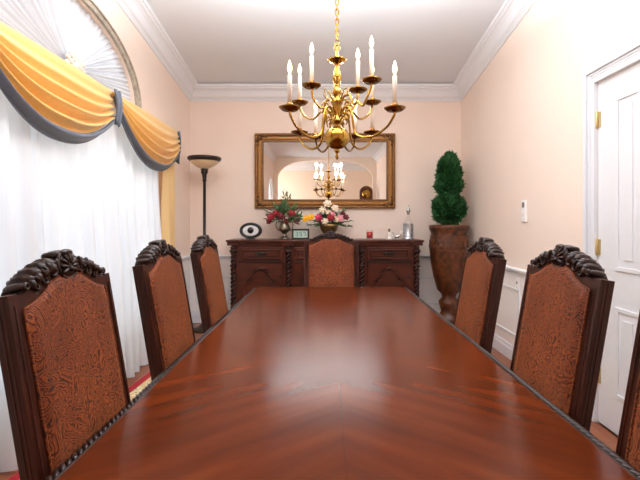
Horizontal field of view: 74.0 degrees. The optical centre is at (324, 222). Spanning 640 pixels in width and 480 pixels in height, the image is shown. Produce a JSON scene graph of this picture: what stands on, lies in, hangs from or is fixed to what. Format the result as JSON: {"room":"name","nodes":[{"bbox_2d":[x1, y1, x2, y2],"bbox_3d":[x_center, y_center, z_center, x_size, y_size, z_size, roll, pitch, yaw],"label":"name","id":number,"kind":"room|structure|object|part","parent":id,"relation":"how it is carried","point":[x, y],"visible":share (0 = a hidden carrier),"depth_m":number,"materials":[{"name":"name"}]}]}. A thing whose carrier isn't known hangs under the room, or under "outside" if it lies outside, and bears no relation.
{"room":"dining room","nodes":[
{"label":"dining room","id":0,"kind":"room"},
{"bbox_2d":[76,0,189,256],"bbox_3d":[-2.005,-0.435,1.160,0.160,3.710,10.120,0,0,0],"label":"wall","id":1,"kind":"structure","parent":0,"point":[161,96],"depth_m":4.97,"materials":[{"name":"beige paint"}]},
{"bbox_2d":[0,21,180,170],"bbox_3d":[-1.768,-0.815,2.796,0.236,0.566,4.620,0,0,0],"label":"swag valance","id":2,"kind":"object","parent":1,"relation":"attached to","point":[60,101],"visible":1,"depth_m":2.83,"materials":[{"name":"yellow fabric"}]},
{"bbox_2d":[0,90,38,472],"bbox_3d":[-1.829,0.183,1.205,0.227,2.446,2.817,0,0,0],"label":"sheer curtain","id":3,"kind":"object","parent":2,"relation":"hanging from","point":[18,223],"visible":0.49,"depth_m":2.43,"materials":[{"name":"white fabric"}]},
{"bbox_2d":[30,103,160,377],"bbox_3d":[-1.827,0.183,3.669,0.212,2.447,2.130,0,0,0],"label":"sheer curtain","id":4,"kind":"object","parent":2,"relation":"hanging from","point":[95,199],"visible":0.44,"depth_m":3.62,"materials":[{"name":"white fabric"}]},
{"bbox_2d":[161,162,174,246],"bbox_3d":[-1.799,0.183,4.924,0.126,2.446,0.354,0,0,0],"label":"panel","id":5,"kind":"object","parent":2,"relation":"hanging from","point":[168,176],"visible":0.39,"depth_m":4.84,"materials":[{"name":"fabric"}]},
{"bbox_2d":[69,0,141,107],"bbox_3d":[-1.960,-1.498,3.270,0.150,0.635,2.200,0,0,0],"label":"window","id":6,"kind":"structure","parent":1,"relation":"in","point":[90,4],"depth_m":3.92,"materials":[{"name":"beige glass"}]},
{"bbox_2d":[0,0,130,101],"bbox_3d":[-1.940,-1.419,3.270,0.118,0.677,2.057,0,0,0],"label":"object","id":7,"kind":"object","parent":6,"relation":"attached to","point":[58,26],"visible":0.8,"depth_m":3.26,"materials":[{"name":"white fabric"}]},
{"bbox_2d":[115,0,197,100],"bbox_3d":[-1.847,-2.012,1.080,0.155,0.560,9.960,0,0,0],"label":"trim","id":8,"kind":"structure","parent":1,"relation":"attached to","point":[141,15],"depth_m":4.74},
{"bbox_2d":[181,255,190,298],"bbox_3d":[-1.903,0.807,5.530,0.044,0.706,1.060,0,0,0],"label":"trim","id":9,"kind":"structure","parent":1,"relation":"attached to","point":[184,258],"depth_m":5.91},
{"bbox_2d":[0,323,617,479],"bbox_3d":[0.000,1.470,-0.270,6.400,0.100,12.980,0,0,0],"label":"floor","id":10,"kind":"structure","parent":0,"point":[609,439],"depth_m":2.97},
{"bbox_2d":[8,372,150,479],"bbox_3d":[-0.095,1.413,2.255,3.295,0.010,5.300,0,0,3],"label":"area rug","id":11,"kind":"object","parent":10,"relation":"on","point":[137,387],"visible":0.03,"depth_m":3.64,"materials":[{"name":"carpet"}]},
{"bbox_2d":[0,249,130,479],"bbox_3d":[-0.557,0.745,1.345,0.669,1.326,0.521,0,0,0],"label":"dining chair","id":12,"kind":"object","parent":11,"relation":"on","point":[62,364],"visible":0.96,"depth_m":1.22,"materials":[{"name":"brown fabric"}]},
{"bbox_3d":[-0.777,0.529,1.345,0.181,0.741,0.425,0,0,0],"label":"backrest","id":13,"kind":"part","parent":12,"relation":"part of","materials":[{"name":"fabric"}]},
{"bbox_2d":[132,239,195,380],"bbox_3d":[-0.557,0.745,2.150,0.669,1.326,0.521,0,0,0],"label":"dining chair","id":14,"kind":"object","parent":11,"relation":"on","point":[158,271],"visible":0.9,"depth_m":2.01,"materials":[{"name":"brown wood"}]},
{"bbox_3d":[-0.777,0.529,2.150,0.181,0.741,0.425,0,0,0],"label":"backrest","id":15,"kind":"part","parent":14,"relation":"part of","materials":[{"name":"fabric"}]},
{"bbox_2d":[190,235,227,333],"bbox_3d":[-0.557,0.745,2.960,0.669,1.326,0.521,0,0,0],"label":"dining chair","id":16,"kind":"object","parent":11,"relation":"on","point":[204,255],"visible":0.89,"depth_m":2.81,"materials":[{"name":"brown wood"}]},
{"bbox_3d":[-0.777,0.529,2.960,0.181,0.741,0.425,0,0,0],"label":"backrest","id":17,"kind":"part","parent":16,"relation":"part of","materials":[{"name":"fabric"}]},
{"bbox_2d":[304,231,358,286],"bbox_3d":[0.065,0.745,4.182,0.568,1.326,0.669,0,0,0],"label":"dining chair","id":18,"kind":"object","parent":11,"relation":"on","point":[331,259],"visible":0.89,"depth_m":4.39,"materials":[{"name":"brown fabric"}]},
{"bbox_3d":[0.065,0.529,4.402,0.463,0.741,0.181,0,0,0],"label":"backrest","id":19,"kind":"part","parent":18,"relation":"part of","materials":[{"name":"fabric"}]},
{"bbox_2d":[45,287,639,479],"bbox_3d":[0.055,1.026,2.308,1.552,0.763,4.016,0,0,0],"label":"dining table","id":20,"kind":"object","parent":11,"relation":"on","point":[290,383],"visible":1,"depth_m":1.49,"materials":[{"name":"brown wood"}]},
{"bbox_2d":[454,237,506,353],"bbox_3d":[0.662,0.745,2.510,0.669,1.326,0.521,0,0,0],"label":"dining chair","id":21,"kind":"object","parent":11,"relation":"on","point":[483,273],"visible":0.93,"depth_m":2.38,"materials":[{"name":"brown wood"}]},
{"bbox_3d":[0.882,0.529,2.510,0.181,0.741,0.425,0,0,0],"label":"backrest","id":22,"kind":"part","parent":21,"relation":"part of","materials":[{"name":"fabric"}]},
{"bbox_2d":[510,244,614,431],"bbox_3d":[0.662,0.745,1.670,0.669,1.326,0.521,0,0,0],"label":"dining chair","id":23,"kind":"object","parent":11,"relation":"on","point":[567,296],"visible":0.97,"depth_m":1.55,"materials":[{"name":"brown fabric"}]},
{"bbox_3d":[0.882,0.529,1.670,0.181,0.741,0.425,0,0,0],"label":"backrest","id":24,"kind":"part","parent":23,"relation":"part of","materials":[{"name":"fabric"}]},
{"bbox_2d":[615,311,639,471],"bbox_3d":[0.662,0.745,0.970,0.669,1.326,0.521,0,0,0],"label":"dining chair","id":25,"kind":"object","parent":11,"relation":"on","point":[628,442],"visible":0.9,"depth_m":1.20,"materials":[{"name":"brown wood"}]},
{"bbox_3d":[0.882,0.529,0.970,0.181,0.741,0.425,0,0,0],"label":"backrest","id":26,"kind":"part","parent":25,"relation":"part of","materials":[{"name":"fabric"}]},
{"bbox_2d":[187,155,221,332],"bbox_3d":[-1.594,0.274,5.620,0.440,2.290,0.440,0,0,0],"label":"floor lamp","id":27,"kind":"object","parent":10,"relation":"on","point":[205,162],"visible":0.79,"depth_m":5.54,"materials":[{"name":"brown metal"}]},
{"bbox_3d":[-1.594,-0.789,5.620,0.410,0.140,0.410,0,0,0],"label":"lamp shade","id":28,"kind":"part","parent":27,"relation":"part of","materials":[{"name":"beige glass"}]},
{"bbox_2d":[226,239,423,307],"bbox_3d":[0.000,0.820,5.768,2.580,1.200,0.525,0,0,0],"label":"sideboard","id":29,"kind":"object","parent":10,"relation":"on","point":[255,263],"visible":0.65,"depth_m":5.56,"materials":[{"name":"brown wood"}]},
{"bbox_2d":[239,223,261,238],"bbox_3d":[-1.006,0.106,5.754,0.308,0.227,0.082,0,0,0],"label":"sculpture","id":30,"kind":"object","parent":29,"relation":"on","point":[247,230],"visible":1,"depth_m":5.74,"materials":[{"name":"white ceramic"}]},
{"bbox_3d":[-0.840,0.407,5.558,0.570,0.175,0.044,0,0,0],"label":"drawer","id":31,"kind":"part","parent":29,"relation":"part of","materials":[{"name":"brown wood"}]},
{"bbox_3d":[-0.840,0.880,5.558,0.570,0.720,0.044,0,0,0],"label":"door","id":32,"kind":"part","parent":29,"relation":"part of","materials":[{"name":"brown wood"}]},
{"bbox_2d":[263,188,302,238],"bbox_3d":[-0.565,-0.127,5.768,0.562,0.693,0.384,0,0,0],"label":"flower arrangement","id":33,"kind":"object","parent":29,"relation":"on","point":[279,213],"visible":1,"depth_m":5.70,"materials":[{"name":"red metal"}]},
{"bbox_3d":[0.000,0.407,5.558,0.810,0.175,0.044,0,0,0],"label":"drawer","id":34,"kind":"part","parent":29,"relation":"part of","materials":[{"name":"brown wood"}]},
{"bbox_3d":[-0.207,0.880,5.558,0.395,0.720,0.044,0,0,0],"label":"door","id":35,"kind":"part","parent":29,"relation":"part of","materials":[{"name":"brown wood"}]},
{"bbox_2d":[292,229,308,238],"bbox_3d":[-0.329,0.148,5.730,0.236,0.142,0.036,0,0,0],"label":"digital clock","id":36,"kind":"object","parent":29,"relation":"on","point":[296,233],"visible":0.98,"depth_m":5.72,"materials":[{"name":"black paint"}]},
{"bbox_3d":[0.000,0.508,5.561,2.260,0.019,0.038,0,0,0],"label":"waist moulding","id":37,"kind":"part","parent":29,"relation":"part of","materials":[{"name":"brown wood"}]},
{"bbox_2d":[303,200,353,232],"bbox_3d":[0.049,-0.052,5.816,0.707,0.542,0.327,0,0,0],"label":"flower arrangement","id":38,"kind":"object","parent":29,"relation":"on","point":[335,218],"visible":0.98,"depth_m":5.72,"materials":[{"name":"white plant"}]},
{"bbox_3d":[-0.259,-0.060,5.727,0.091,0.094,0.076,0,0,0],"label":"yellow flower","id":39,"kind":"part","parent":38,"relation":"part of","materials":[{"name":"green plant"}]},
{"bbox_3d":[-0.089,-0.080,5.728,0.102,0.092,0.071,0,0,0],"label":"flower","id":40,"kind":"part","parent":38,"relation":"part of","materials":[{"name":"pink plant"}]},
{"bbox_3d":[-0.034,-0.182,5.702,0.098,0.085,0.064,0,0,0],"label":"flower","id":41,"kind":"part","parent":38,"relation":"part of","materials":[{"name":"beige plant"}]},
{"bbox_3d":[0.000,-0.026,5.704,0.099,0.085,0.063,0,0,0],"label":"flower","id":42,"kind":"part","parent":38,"relation":"part of","materials":[{"name":"beige plant"}]},
{"bbox_3d":[0.034,-0.264,5.714,0.119,0.101,0.074,0,0,0],"label":"flower","id":43,"kind":"part","parent":38,"relation":"part of","materials":[{"name":"beige plant"}]},
{"bbox_3d":[0.082,-0.074,5.699,0.107,0.091,0.068,0,0,0],"label":"flower","id":44,"kind":"part","parent":38,"relation":"part of","materials":[{"name":"red plant"}]},
{"bbox_3d":[0.136,-0.202,5.718,0.107,0.091,0.069,0,0,0],"label":"flower","id":45,"kind":"part","parent":38,"relation":"part of","materials":[{"name":"beige plant"}]},
{"bbox_3d":[0.205,-0.067,5.750,0.088,0.102,0.098,0,0,38],"label":"flower","id":46,"kind":"part","parent":38,"relation":"part of","materials":[{"name":"pink plant"}]},
{"bbox_2d":[367,232,372,237],"bbox_3d":[0.603,0.155,5.740,0.096,0.128,0.096,0,0,0],"label":"glass","id":47,"kind":"object","parent":29,"relation":"on","point":[369,234],"visible":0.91,"depth_m":5.70,"materials":[{"name":"red glass"}]},
{"bbox_3d":[0.840,0.407,5.558,0.570,0.175,0.044,0,0,0],"label":"drawer","id":48,"kind":"part","parent":29,"relation":"part of","materials":[{"name":"brown wood"}]},
{"bbox_3d":[0.840,0.880,5.558,0.570,0.720,0.044,0,0,0],"label":"door","id":49,"kind":"part","parent":29,"relation":"part of","materials":[{"name":"brown wood"}]},
{"bbox_2d":[386,229,392,238],"bbox_3d":[0.867,0.147,5.740,0.084,0.145,0.083,0,0,40],"label":"figurine","id":50,"kind":"object","parent":29,"relation":"on","point":[388,234],"visible":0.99,"depth_m":5.73,"materials":[{"name":"ceramic"}]},
{"bbox_2d":[392,230,402,238],"bbox_3d":[0.977,0.159,5.740,0.137,0.121,0.058,0,0,0],"label":"bird figurine","id":51,"kind":"object","parent":29,"relation":"on","point":[399,235],"visible":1,"depth_m":5.72,"materials":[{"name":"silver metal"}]},
{"bbox_2d":[402,205,413,238],"bbox_3d":[1.128,-0.018,5.760,0.160,0.475,0.160,0,0,0],"label":"decanter","id":52,"kind":"object","parent":29,"relation":"on","point":[408,229],"visible":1,"depth_m":5.70,"materials":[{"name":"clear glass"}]},
{"bbox_2d":[429,150,469,324],"bbox_3d":[1.632,0.225,5.600,0.518,2.390,0.518,0,0,5],"label":"potted topiary","id":53,"kind":"object","parent":10,"relation":"on","point":[448,241],"visible":0.96,"depth_m":5.46,"materials":[{"name":"brown ceramic"}]},
{"bbox_2d":[146,0,504,83],"bbox_3d":[0.000,-2.231,-0.270,6.400,0.638,12.980,0,0,0],"label":"ceiling","id":54,"kind":"structure","parent":0,"point":[219,41],"depth_m":4.82,"materials":[{"name":"paint"}]},
{"bbox_2d":[279,0,405,159],"bbox_3d":[0.095,-1.352,2.864,0.757,1.874,0.897,0,0,0],"label":"chandelier","id":55,"kind":"object","parent":54,"relation":"hanging from","point":[337,137],"visible":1,"depth_m":2.77,"materials":[{"name":"gold metal"}]},
{"bbox_3d":[-0.206,-0.908,2.480,0.029,0.088,0.029,0,0,0],"label":"flame bulb","id":56,"kind":"part","parent":55,"relation":"part of","materials":[{"name":"beige glass"}]},
{"bbox_3d":[-0.086,-1.123,2.740,0.029,0.088,0.029,0,0,0],"label":"flame bulb","id":57,"kind":"part","parent":55,"relation":"part of","materials":[{"name":"beige glass"}]},
{"bbox_3d":[-0.074,-0.640,2.628,0.015,0.235,0.412,0,0,42],"label":"arm","id":58,"kind":"part","parent":55,"relation":"part of","materials":[{"name":"gold metal"}]},
{"bbox_3d":[-0.063,-0.786,2.946,0.015,0.137,0.360,0,0,-44],"label":"arm","id":59,"kind":"part","parent":55,"relation":"part of","materials":[{"name":"gold metal"}]},
{"bbox_3d":[-0.064,-0.635,2.962,0.015,0.245,0.384,0,0,-41],"label":"arm","id":60,"kind":"part","parent":55,"relation":"part of","materials":[{"name":"gold metal"}]},
{"bbox_3d":[-0.018,-0.791,2.765,0.160,0.155,0.015,0,0,-20],"label":"arm","id":61,"kind":"part","parent":55,"relation":"part of","materials":[{"name":"gold metal"}]},
{"bbox_3d":[-0.001,-0.633,3.035,0.015,0.250,0.449,0,0,-19],"label":"arm","id":62,"kind":"part","parent":55,"relation":"part of","materials":[{"name":"gold metal"}]},
{"bbox_3d":[0.079,-0.789,2.800,0.132,0.748,0.132,0,0,0],"label":"stem","id":63,"kind":"part","parent":55,"relation":"part of","materials":[{"name":"gold metal"}]},
{"bbox_3d":[0.079,-1.690,2.800,0.040,1.113,0.026,0,0,28],"label":"chain","id":64,"kind":"part","parent":55,"relation":"part of","materials":[{"name":"gold metal"}]},
{"bbox_3d":[0.159,-0.635,3.030,0.015,0.245,0.439,0,0,19],"label":"arm","id":65,"kind":"part","parent":55,"relation":"part of","materials":[{"name":"gold metal"}]},
{"bbox_3d":[0.164,-0.791,2.818,0.127,0.155,0.015,0,0,-12],"label":"arm","id":66,"kind":"part","parent":55,"relation":"part of","materials":[{"name":"gold metal"}]},
{"bbox_3d":[0.222,-0.635,2.962,0.015,0.245,0.384,0,0,41],"label":"arm","id":67,"kind":"part","parent":55,"relation":"part of","materials":[{"name":"gold metal"}]},
{"bbox_3d":[0.196,-0.801,2.711,0.248,0.136,0.015,0,0,37],"label":"arm","id":68,"kind":"part","parent":55,"relation":"part of","materials":[{"name":"gold metal"}]},
{"bbox_3d":[0.221,-0.786,2.941,0.353,0.136,0.015,0,0,-45],"label":"arm","id":69,"kind":"part","parent":55,"relation":"part of","materials":[{"name":"gold metal"}]},
{"bbox_3d":[0.219,-1.123,2.830,0.029,0.088,0.029,0,0,0],"label":"flame bulb","id":70,"kind":"part","parent":55,"relation":"part of","materials":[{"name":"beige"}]},
{"bbox_3d":[0.255,-0.640,2.634,0.437,0.235,0.015,0,0,43],"label":"arm","id":71,"kind":"part","parent":55,"relation":"part of","materials":[{"name":"gold metal"}]},
{"bbox_3d":[0.289,-1.123,2.640,0.029,0.088,0.029,0,0,0],"label":"flame bulb","id":72,"kind":"part","parent":55,"relation":"part of","materials":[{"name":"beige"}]},
{"bbox_3d":[0.409,-0.908,2.490,0.029,0.088,0.029,0,0,0],"label":"flame bulb","id":73,"kind":"part","parent":55,"relation":"part of","materials":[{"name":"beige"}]},
{"bbox_2d":[190,102,460,254],"bbox_3d":[0.007,-0.258,6.140,3.865,3.355,0.160,0,0,0],"label":"wall","id":74,"kind":"structure","parent":0,"point":[424,131],"depth_m":6.06,"materials":[{"name":"beige paint"}]},
{"bbox_2d":[191,311,439,322],"bbox_3d":[0.007,1.337,6.050,3.865,0.164,0.020,0,0,0],"label":"baseboard","id":75,"kind":"structure","parent":74,"relation":"attached to","point":[196,318],"depth_m":6.04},
{"bbox_2d":[196,255,438,303],"bbox_3d":[0.007,0.807,6.038,3.865,0.706,0.044,0,0,0],"label":"trim","id":76,"kind":"structure","parent":74,"relation":"attached to","point":[221,257],"depth_m":6.04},
{"bbox_2d":[255,133,394,207],"bbox_3d":[0.000,-0.740,6.024,1.990,1.060,0.069,0,0,0],"label":"wall mirror","id":77,"kind":"object","parent":74,"relation":"attached to","point":[365,178],"visible":0.84,"depth_m":6.03,"materials":[{"name":"gold metal"}]},
{"bbox_2d":[264,142,385,198],"bbox_3d":[0.000,-0.740,6.041,1.760,0.830,0.019,0,0,0],"label":"mirror glass","id":78,"kind":"object","parent":77,"relation":"attached to","point":[305,173],"depth_m":6.03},
{"bbox_2d":[190,84,460,101],"bbox_3d":[0.007,-1.835,5.982,3.865,0.205,0.155,0,0,0],"label":"trim","id":79,"kind":"structure","parent":74,"relation":"attached to","point":[201,92],"depth_m":6.00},
{"bbox_2d":[182,260,524,344],"bbox_3d":[0.007,0.960,4.620,3.865,0.920,2.880,0,0,0],"label":"wainscoting","id":80,"kind":"structure","parent":74,"relation":"attached to","point":[507,317],"depth_m":6.03,"materials":[{"name":"paint"}]},
{"bbox_2d":[320,224,338,232],"bbox_3d":[0.054,0.119,5.820,0.276,0.200,0.276,0,0,0],"label":"bowl","id":81,"kind":"object","parent":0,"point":[324,228],"depth_m":5.72,"materials":[{"name":"gold metal"}]},
{"bbox_2d":[429,225,469,324],"bbox_3d":[1.632,0.723,5.600,0.520,1.394,0.520,0,0,0],"label":"pot","id":82,"kind":"object","parent":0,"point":[448,244],"depth_m":5.42,"materials":[{"name":"brown ceramic"}]},
{"bbox_2d":[461,0,639,436],"bbox_3d":[2.020,-0.435,1.160,0.160,3.710,10.120,0,0,0],"label":"wall","id":83,"kind":"structure","parent":0,"point":[522,118],"depth_m":3.90,"materials":[{"name":"beige paint"}]},
{"bbox_2d":[453,0,535,100],"bbox_3d":[1.863,-2.012,1.080,0.155,0.560,9.960,0,0,0],"label":"trim","id":84,"kind":"structure","parent":83,"relation":"attached to","point":[511,13],"depth_m":4.74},
{"bbox_2d":[492,333,513,359],"bbox_3d":[1.930,1.337,1.080,0.020,0.164,9.960,0,0,0],"label":"baseboard","id":85,"kind":"structure","parent":83,"relation":"attached to","point":[500,344],"depth_m":4.58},
{"bbox_2d":[496,265,526,336],"bbox_3d":[1.918,0.807,4.625,0.044,0.706,2.870,0,0,0],"label":"trim","id":86,"kind":"structure","parent":83,"relation":"attached to","point":[511,270],"depth_m":4.30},
{"bbox_2d":[515,277,518,288],"bbox_3d":[1.930,0.600,4.270,0.011,0.110,0.070,0,0,0],"label":"wall jack","id":87,"kind":"object","parent":83,"relation":"attached to","point":[516,278],"visible":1,"depth_m":4.26,"materials":[{"name":"white plastic"}]},
{"bbox_2d":[521,200,526,221],"bbox_3d":[1.928,-0.115,4.120,0.022,0.210,0.090,0,0,0],"label":"wall control","id":88,"kind":"object","parent":83,"relation":"attached to","point":[523,202],"visible":1,"depth_m":4.09,"materials":[{"name":"white plastic"}]},
{"bbox_2d":[583,40,639,422],"bbox_3d":[1.920,0.154,2.550,0.040,2.529,1.170,0,0,0],"label":"trim","id":89,"kind":"structure","parent":83,"relation":"attached to","point":[628,56],"depth_m":3.03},
{"bbox_2d":[595,62,639,434],"bbox_3d":[1.929,0.207,2.553,0.115,2.401,0.943,0,0,0],"label":"door","id":90,"kind":"structure","parent":83,"relation":"in","point":[617,118],"depth_m":2.80,"materials":[{"name":"white wood"}]},
{"bbox_3d":[1.938,0.863,2.717,0.011,0.605,0.235,0,0,0],"label":"panel","id":91,"kind":"part","parent":90,"relation":"part of","materials":[{"name":"white wood"}]},
{"bbox_3d":[1.938,-0.260,2.717,0.011,1.160,0.235,0,0,0],"label":"panel","id":92,"kind":"part","parent":90,"relation":"part of","materials":[{"name":"white wood"}]}
]}

